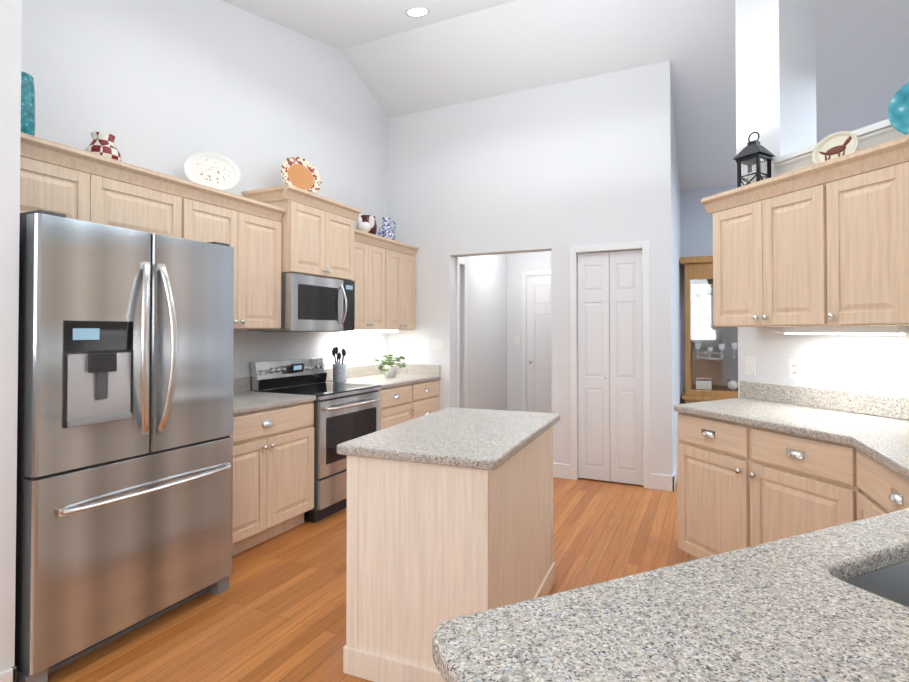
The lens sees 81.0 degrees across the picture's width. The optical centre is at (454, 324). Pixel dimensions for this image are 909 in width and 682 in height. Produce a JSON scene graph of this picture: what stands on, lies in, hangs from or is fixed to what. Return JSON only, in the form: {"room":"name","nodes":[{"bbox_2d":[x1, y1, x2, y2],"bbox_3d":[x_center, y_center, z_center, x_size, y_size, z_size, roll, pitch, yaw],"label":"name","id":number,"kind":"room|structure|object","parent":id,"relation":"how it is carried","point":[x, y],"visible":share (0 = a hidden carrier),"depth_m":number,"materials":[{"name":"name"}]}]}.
{"room":"kitchen","nodes":[
{"label":"kitchen","id":0,"kind":"room"},
{"bbox_2d":[0,0,21,672],"bbox_3d":[-3.532,-0.831,-0.985,0.980,4.300,6.970,0,-1,26],"label":"wall","id":1,"kind":"structure","parent":0,"point":[10,64],"depth_m":1.91,"materials":[{"name":"white paint"}]},
{"bbox_2d":[0,666,15,681],"bbox_3d":[-3.062,1.252,-1.183,0.015,0.130,6.870,0,-1,26],"label":"baseboard","id":2,"kind":"structure","parent":1,"relation":"attached to","point":[9,675],"depth_m":1.89,"materials":[{"name":"white"}]},
{"bbox_2d":[21,0,387,391],"bbox_3d":[-1.559,-0.761,4.096,0.150,4.300,3.900,0,-1,26],"label":"wall","id":3,"kind":"structure","parent":0,"point":[167,87],"depth_m":3.75,"materials":[{"name":"white paint"}]},
{"bbox_2d":[20,132,187,238],"bbox_3d":[-1.949,-0.630,2.695,0.350,0.400,1.021,0,-1,26],"label":"upper cabinet","id":4,"kind":"object","parent":3,"relation":"attached to","point":[74,183],"depth_m":2.65,"materials":[{"name":"brown wood"}]},
{"bbox_2d":[21,71,34,135],"bbox_3d":[-2.050,-1.008,2.505,0.124,0.335,0.124,0,-1,26],"label":"vase","id":5,"kind":"object","parent":4,"relation":"on","point":[27,104],"visible":0.35,"depth_m":2.49,"materials":[{"name":"glass"}]},
{"bbox_2d":[85,132,120,160],"bbox_3d":[-1.882,-0.923,2.856,0.164,0.176,0.164,0,-1,26],"label":"vase","id":6,"kind":"object","parent":4,"relation":"on","point":[102,144],"visible":0.65,"depth_m":2.81,"materials":[{"name":"ceramic"}]},
{"bbox_2d":[188,181,283,328],"bbox_3d":[-1.556,-0.394,3.511,0.350,0.850,0.795,0,-1,26],"label":"upper cabinet","id":7,"kind":"object","parent":3,"relation":"attached to","point":[214,215],"depth_m":3.51,"materials":[{"name":"brown wood"}]},
{"bbox_2d":[182,151,240,190],"bbox_3d":[-1.579,-0.974,3.434,0.251,0.289,0.302,0,-1,26],"label":"platter","id":8,"kind":"object","parent":7,"relation":"on","point":[215,170],"visible":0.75,"depth_m":3.43,"materials":[{"name":"white ceramic"}]},
{"bbox_2d":[242,184,360,280],"bbox_3d":[-1.173,-0.667,4.199,0.451,0.606,0.860,0,-1,26],"label":"upper cabinet","id":9,"kind":"object","parent":3,"relation":"attached to","point":[317,238],"visible":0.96,"depth_m":3.99,"materials":[{"name":"brown wood"}]},
{"bbox_2d":[247,273,354,331],"bbox_3d":[-1.156,-0.151,4.183,0.490,0.421,0.745,0,-1,26],"label":"microwave","id":10,"kind":"object","parent":9,"relation":"attached to","point":[309,303],"visible":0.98,"depth_m":4.00,"materials":[{"name":"silver metal"}]},
{"bbox_2d":[281,156,321,192],"bbox_3d":[-1.225,-1.143,4.159,0.244,0.337,0.305,0,-1,26],"label":"charger plate","id":11,"kind":"object","parent":9,"relation":"on","point":[301,173],"visible":0.73,"depth_m":4.16,"materials":[{"name":"orange ceramic"}]},
{"bbox_2d":[233,364,439,392],"bbox_3d":[-1.031,0.449,4.274,0.630,0.104,2.787,0,-1,26],"label":"backsplash","id":12,"kind":"structure","parent":3,"relation":"attached to","point":[243,384],"depth_m":5.32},
{"bbox_2d":[353,229,418,329],"bbox_3d":[-0.790,-0.375,5.076,0.381,0.856,1.151,0,-1,26],"label":"upper cabinet","id":13,"kind":"object","parent":3,"relation":"attached to","point":[384,280],"visible":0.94,"depth_m":4.97,"materials":[{"name":"brown wood"}]},
{"bbox_2d":[357,214,374,231],"bbox_3d":[-0.815,-0.914,4.829,0.174,0.212,0.085,0,-1,26],"label":"rooster","id":14,"kind":"object","parent":13,"relation":"on","point":[365,226],"visible":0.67,"depth_m":4.81,"materials":[{"name":"white ceramic"}]},
{"bbox_2d":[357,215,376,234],"bbox_3d":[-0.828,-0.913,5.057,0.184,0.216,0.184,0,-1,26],"label":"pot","id":15,"kind":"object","parent":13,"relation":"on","point":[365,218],"visible":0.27,"depth_m":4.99,"materials":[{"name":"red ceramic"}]},
{"bbox_2d":[343,330,397,332],"bbox_3d":[-0.788,0.067,5.052,0.060,0.024,0.850,0,-1,26],"label":"under-cabinet light","id":16,"kind":"object","parent":13,"relation":"attached to","point":[372,331],"visible":0.79,"depth_m":5.03,"materials":[{"name":"white plastic"}]},
{"bbox_2d":[378,217,395,239],"bbox_3d":[-0.674,-0.934,5.349,0.201,0.266,0.176,0,-1,26],"label":"jug","id":17,"kind":"object","parent":13,"relation":"on","point":[386,230],"visible":0.77,"depth_m":5.30,"materials":[{"name":"ceramic"}]},
{"bbox_2d":[221,0,515,49],"bbox_3d":[1.847,-2.081,0.576,9.350,1.277,5.400,0,-1,26],"label":"ceiling","id":18,"kind":"structure","parent":0,"point":[340,24],"depth_m":4.25,"materials":[{"name":"white paint"}]},
{"bbox_2d":[405,7,429,17],"bbox_3d":[-0.295,-2.499,4.269,0.200,0.048,0.196,0,-1,26],"label":"recessed light","id":19,"kind":"object","parent":18,"relation":"in","point":[415,12],"visible":1,"depth_m":4.26,"materials":[{"name":"white"}]},
{"bbox_2d":[48,477,689,681],"bbox_3d":[1.774,1.375,0.895,9.800,0.060,15.000,0,-1,26],"label":"floor","id":20,"kind":"structure","parent":0,"point":[275,611],"depth_m":2.68,"materials":[{"name":"brown wood"}]},
{"bbox_2d":[15,210,233,681],"bbox_3d":[-1.695,0.475,2.520,0.931,1.785,0.908,0,-1,26],"label":"refrigerator","id":21,"kind":"object","parent":20,"relation":"on","point":[124,510],"visible":1,"depth_m":2.20,"materials":[{"name":"grey metal"}]},
{"bbox_2d":[230,401,313,555],"bbox_3d":[-1.425,0.953,3.407,0.661,0.854,0.895,0,-1,26],"label":"base cabinet","id":22,"kind":"object","parent":20,"relation":"on","point":[273,472],"visible":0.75,"depth_m":3.32,"materials":[{"name":"brown wood"}]},
{"bbox_2d":[233,391,315,414],"bbox_3d":[-1.435,0.508,3.418,0.640,0.035,0.895,0,-1,26],"label":"countertop","id":23,"kind":"structure","parent":22,"relation":"on","point":[247,401],"depth_m":3.47,"materials":[{"name":"grey stone"}]},
{"bbox_2d":[250,358,381,522],"bbox_3d":[-1.029,0.838,4.142,0.726,1.104,0.764,0,-1,26],"label":"range","id":24,"kind":"object","parent":20,"relation":"on","point":[344,412],"visible":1,"depth_m":3.94,"materials":[{"name":"grey metal"}]},
{"bbox_2d":[378,379,438,429],"bbox_3d":[-0.657,0.975,5.010,0.661,0.854,1.121,0,-1,26],"label":"base cabinet","id":25,"kind":"object","parent":20,"relation":"on","point":[402,404],"visible":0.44,"depth_m":4.81,"materials":[{"name":"brown wood"}]},
{"bbox_2d":[326,374,440,388],"bbox_3d":[-0.667,0.530,5.021,0.640,0.035,1.122,0,-1,26],"label":"countertop","id":26,"kind":"structure","parent":25,"relation":"on","point":[382,380],"depth_m":4.91,"materials":[{"name":"grey stone"}]},
{"bbox_2d":[332,346,346,382],"bbox_3d":[-0.996,0.350,4.642,0.126,0.312,0.135,0,-1,26],"label":"utensil crock","id":27,"kind":"object","parent":26,"relation":"on","point":[339,372],"visible":1,"depth_m":4.59,"materials":[{"name":"grey plastic"}]},
{"bbox_2d":[375,354,405,377],"bbox_3d":[-0.614,0.402,5.110,0.322,0.221,0.323,0,-1,26],"label":"decorative plant","id":28,"kind":"object","parent":26,"relation":"on","point":[389,369],"visible":1,"depth_m":5.08,"materials":[{"name":"green plant"}]},
{"bbox_2d":[343,426,554,681],"bbox_3d":[0.052,0.941,2.469,0.660,0.853,1.114,0,-1,26],"label":"kitchen island","id":29,"kind":"object","parent":20,"relation":"on","point":[430,548],"visible":0.6,"depth_m":2.01,"materials":[{"name":"beige wood"}]},
{"bbox_2d":[337,407,559,469],"bbox_3d":[0.052,0.495,2.475,0.716,0.036,1.170,0,-1,26],"label":"island countertop","id":30,"kind":"structure","parent":29,"relation":"on","point":[485,439],"depth_m":2.20,"materials":[{"name":"grey stone"}]},
{"bbox_2d":[677,412,737,471],"bbox_3d":[1.624,0.931,2.865,0.782,0.884,0.837,0,-1,26],"label":"base cabinet","id":31,"kind":"object","parent":20,"relation":"on","point":[705,444],"depth_m":2.81,"materials":[{"name":"brown wood"}]},
{"bbox_2d":[680,256,737,402],"bbox_3d":[2.819,0.353,5.616,0.780,2.115,0.400,0,-1,26],"label":"curio cabinet","id":32,"kind":"object","parent":20,"relation":"on","point":[711,362],"visible":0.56,"depth_m":5.68,"materials":[{"name":"brown wood"}]},
{"bbox_2d":[733,424,840,483],"bbox_3d":[1.761,0.924,2.416,0.849,0.884,0.850,0,-1,26],"label":"drawer","id":33,"kind":"object","parent":20,"relation":"on","point":[757,451],"depth_m":2.38,"materials":[{"name":"brown wood"}]},
{"bbox_2d":[677,468,908,560],"bbox_3d":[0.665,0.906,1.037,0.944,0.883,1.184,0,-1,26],"label":"base cabinet","id":34,"kind":"object","parent":20,"relation":"on","point":[740,486],"depth_m":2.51,"materials":[{"name":"brown wood"}]},
{"bbox_2d":[841,444,908,499],"bbox_3d":[1.651,0.913,1.630,0.626,0.884,0.867,0,-1,26],"label":"base cabinet","id":35,"kind":"object","parent":20,"relation":"on","point":[858,469],"depth_m":1.98,"materials":[{"name":"brown wood"}]},
{"bbox_2d":[432,397,908,681],"bbox_3d":[1.197,0.453,1.624,1.450,0.036,3.637,0,-1,26],"label":"countertop","id":36,"kind":"structure","parent":35,"relation":"on","point":[796,608],"depth_m":0.77,"materials":[{"name":"grey stone"}]},
{"bbox_2d":[843,561,908,606],"bbox_3d":[1.004,0.570,0.936,0.755,0.214,0.335,0,-1,-24],"label":"sink","id":37,"kind":"object","parent":36,"relation":"in","point":[891,583],"depth_m":1.02,"materials":[{"name":"silver metal"}]},
{"bbox_2d":[459,254,506,410],"bbox_3d":[0.292,-0.581,6.218,0.120,4.000,1.530,0,-1,26],"label":"wall","id":38,"kind":"structure","parent":0,"point":[487,330],"depth_m":6.21,"materials":[{"name":"white paint"}]},
{"bbox_2d":[456,257,550,411],"bbox_3d":[0.826,0.365,5.949,1.062,2.100,1.530,0,-1,26],"label":"door frame","id":39,"kind":"structure","parent":38,"relation":"attached to","point":[459,261],"depth_m":5.67,"materials":[{"name":"white wood"}]},
{"bbox_2d":[388,61,672,478],"bbox_3d":[0.585,-0.596,5.146,2.807,4.000,0.150,0,-1,26],"label":"wall","id":40,"kind":"structure","parent":0,"point":[557,170],"depth_m":4.93,"materials":[{"name":"white paint"}]},
{"bbox_2d":[432,339,442,349],"bbox_3d":[-0.174,0.208,5.410,0.116,0.114,0.010,0,-1,26],"label":"light switch","id":41,"kind":"object","parent":40,"relation":"attached to","point":[437,344],"visible":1,"depth_m":5.41,"materials":[{"name":"white plastic"}]},
{"bbox_2d":[553,463,567,476],"bbox_3d":[1.249,1.346,5.642,0.016,0.130,1.695,0,-1,26],"label":"baseboard","id":42,"kind":"structure","parent":40,"relation":"attached to","point":[557,467],"depth_m":4.85,"materials":[{"name":"white wood"}]},
{"bbox_2d":[569,241,650,488],"bbox_3d":[1.354,0.345,4.672,0.687,2.105,0.018,0,-1,26],"label":"trim","id":43,"kind":"structure","parent":40,"relation":"attached to","point":[643,245],"depth_m":4.60,"materials":[{"name":"white wood"}]},
{"bbox_2d":[578,250,642,484],"bbox_3d":[1.371,0.372,4.707,0.559,2.028,0.068,0,-1,26],"label":"bifold door","id":44,"kind":"structure","parent":40,"relation":"in","point":[610,366],"depth_m":4.70,"materials":[{"name":"white wood"}]},
{"bbox_2d":[507,184,736,410],"bbox_3d":[4.194,-0.894,5.285,9.200,4.600,0.150,0,-1,26],"label":"wall","id":45,"kind":"structure","parent":0,"point":[518,264],"depth_m":6.66,"materials":[{"name":"white paint"}]},
{"bbox_2d":[515,336,519,344],"bbox_3d":[0.804,0.207,6.804,0.070,0.114,0.010,0,-1,26],"label":"light switch","id":46,"kind":"object","parent":45,"relation":"attached to","point":[517,340],"visible":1,"depth_m":6.80,"materials":[{"name":"white plastic"}]},
{"bbox_2d":[526,275,551,412],"bbox_3d":[1.260,0.400,6.550,0.794,2.023,0.068,0,-1,26],"label":"door","id":47,"kind":"structure","parent":45,"relation":"in","point":[539,341],"depth_m":6.67,"materials":[{"name":"white wood"}]},
{"bbox_2d":[340,0,908,189],"bbox_3d":[3.586,-2.069,4.206,9.350,1.200,2.650,0,-1,26],"label":"ceiling","id":48,"kind":"structure","parent":0,"point":[862,62],"depth_m":4.56,"materials":[{"name":"white paint"}]},
{"bbox_2d":[671,80,681,470],"bbox_3d":[2.146,-0.594,5.330,0.150,4.000,1.530,0,-1,26],"label":"wall","id":49,"kind":"structure","parent":0,"point":[676,280],"depth_m":5.08,"materials":[{"name":"white paint"}]},
{"bbox_2d":[671,460,676,491],"bbox_3d":[2.179,1.340,5.180,0.015,0.130,1.665,0,-1,26],"label":"baseboard","id":50,"kind":"structure","parent":49,"relation":"attached to","point":[674,477],"depth_m":4.47,"materials":[{"name":"white wood"}]},
{"bbox_2d":[735,0,816,397],"bbox_3d":[1.993,-0.772,3.304,0.300,4.300,0.305,0,-1,-19],"label":"column","id":51,"kind":"structure","parent":0,"point":[776,75],"depth_m":3.20,"materials":[{"name":"white paint"}]},
{"bbox_2d":[745,356,755,375],"bbox_3d":[1.828,0.258,3.292,0.010,0.114,0.070,0,-1,-19],"label":"light switch","id":52,"kind":"object","parent":51,"relation":"attached to","point":[750,365],"visible":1,"depth_m":3.28,"materials":[{"name":"white plastic"}]},
{"bbox_2d":[781,327,908,397],"bbox_3d":[2.185,0.218,2.519,0.150,2.300,1.276,0,-1,-19],"label":"wall","id":53,"kind":"structure","parent":0,"point":[875,364],"depth_m":2.73,"materials":[{"name":"white paint"}]},
{"bbox_2d":[789,359,800,379],"bbox_3d":[1.926,0.254,3.014,0.009,0.114,0.070,0,-1,-19],"label":"outlet","id":54,"kind":"object","parent":53,"relation":"attached to","point":[794,368],"visible":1,"depth_m":3.01,"materials":[{"name":"white plastic"}]},
{"bbox_2d":[740,380,908,419],"bbox_3d":[1.711,0.389,2.099,0.932,0.104,2.342,0,-1,26],"label":"backsplash","id":55,"kind":"structure","parent":53,"relation":"attached to","point":[895,407],"depth_m":2.81,"materials":[{"name":"beige stone"}]},
{"bbox_2d":[772,119,905,174],"bbox_3d":[2.185,-0.905,2.534,0.290,0.125,1.275,0,-1,-19],"label":"trim","id":56,"kind":"structure","parent":53,"relation":"on","point":[880,132],"depth_m":2.65,"materials":[{"name":"white wood"}]},
{"bbox_2d":[813,133,908,325],"bbox_3d":[1.947,-0.374,2.402,0.545,0.760,0.495,0,-1,26],"label":"upper cabinet","id":57,"kind":"object","parent":53,"relation":"attached to","point":[825,243],"depth_m":2.34,"materials":[{"name":"brown wood"}]},
{"bbox_2d":[812,131,858,163],"bbox_3d":[1.908,-0.856,2.667,0.194,0.191,0.209,0,-1,26],"label":"plate","id":58,"kind":"object","parent":57,"relation":"on","point":[835,145],"visible":0.73,"depth_m":2.65,"materials":[{"name":"beige ceramic"}]},
{"bbox_2d":[888,82,908,134],"bbox_3d":[2.051,-0.921,2.306,0.293,0.312,0.221,0,-1,26],"label":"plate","id":59,"kind":"object","parent":57,"relation":"on","point":[898,112],"visible":1,"depth_m":2.33,"materials":[{"name":"teal ceramic"}]},
{"bbox_3d":[0.420,-0.843,-1.888,0.150,4.300,8.756,0,-1,26],"label":"wall","id":60,"kind":"structure","parent":0,"visible":0},
{"bbox_2d":[709,165,812,326],"bbox_3d":[1.787,-0.368,2.856,0.718,0.760,0.767,0,-1,26],"label":"upper cabinet","id":61,"kind":"object","parent":60,"relation":"attached to","point":[763,229],"depth_m":2.80,"materials":[{"name":"brown wood"}]},
{"bbox_2d":[733,132,774,187],"bbox_3d":[1.738,-0.934,3.091,0.162,0.364,0.162,0,-1,-31],"label":"decorative lantern","id":62,"kind":"object","parent":61,"relation":"on","point":[750,154],"visible":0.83,"depth_m":3.06,"materials":[{"name":"black metal"}]},
{"bbox_2d":[783,326,908,334],"bbox_3d":[1.873,0.031,2.590,0.070,0.040,0.550,0,-1,-19],"label":"under-cabinet light","id":63,"kind":"object","parent":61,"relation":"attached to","point":[864,330],"visible":1,"depth_m":2.51,"materials":[{"name":"white plastic"}]}
]}

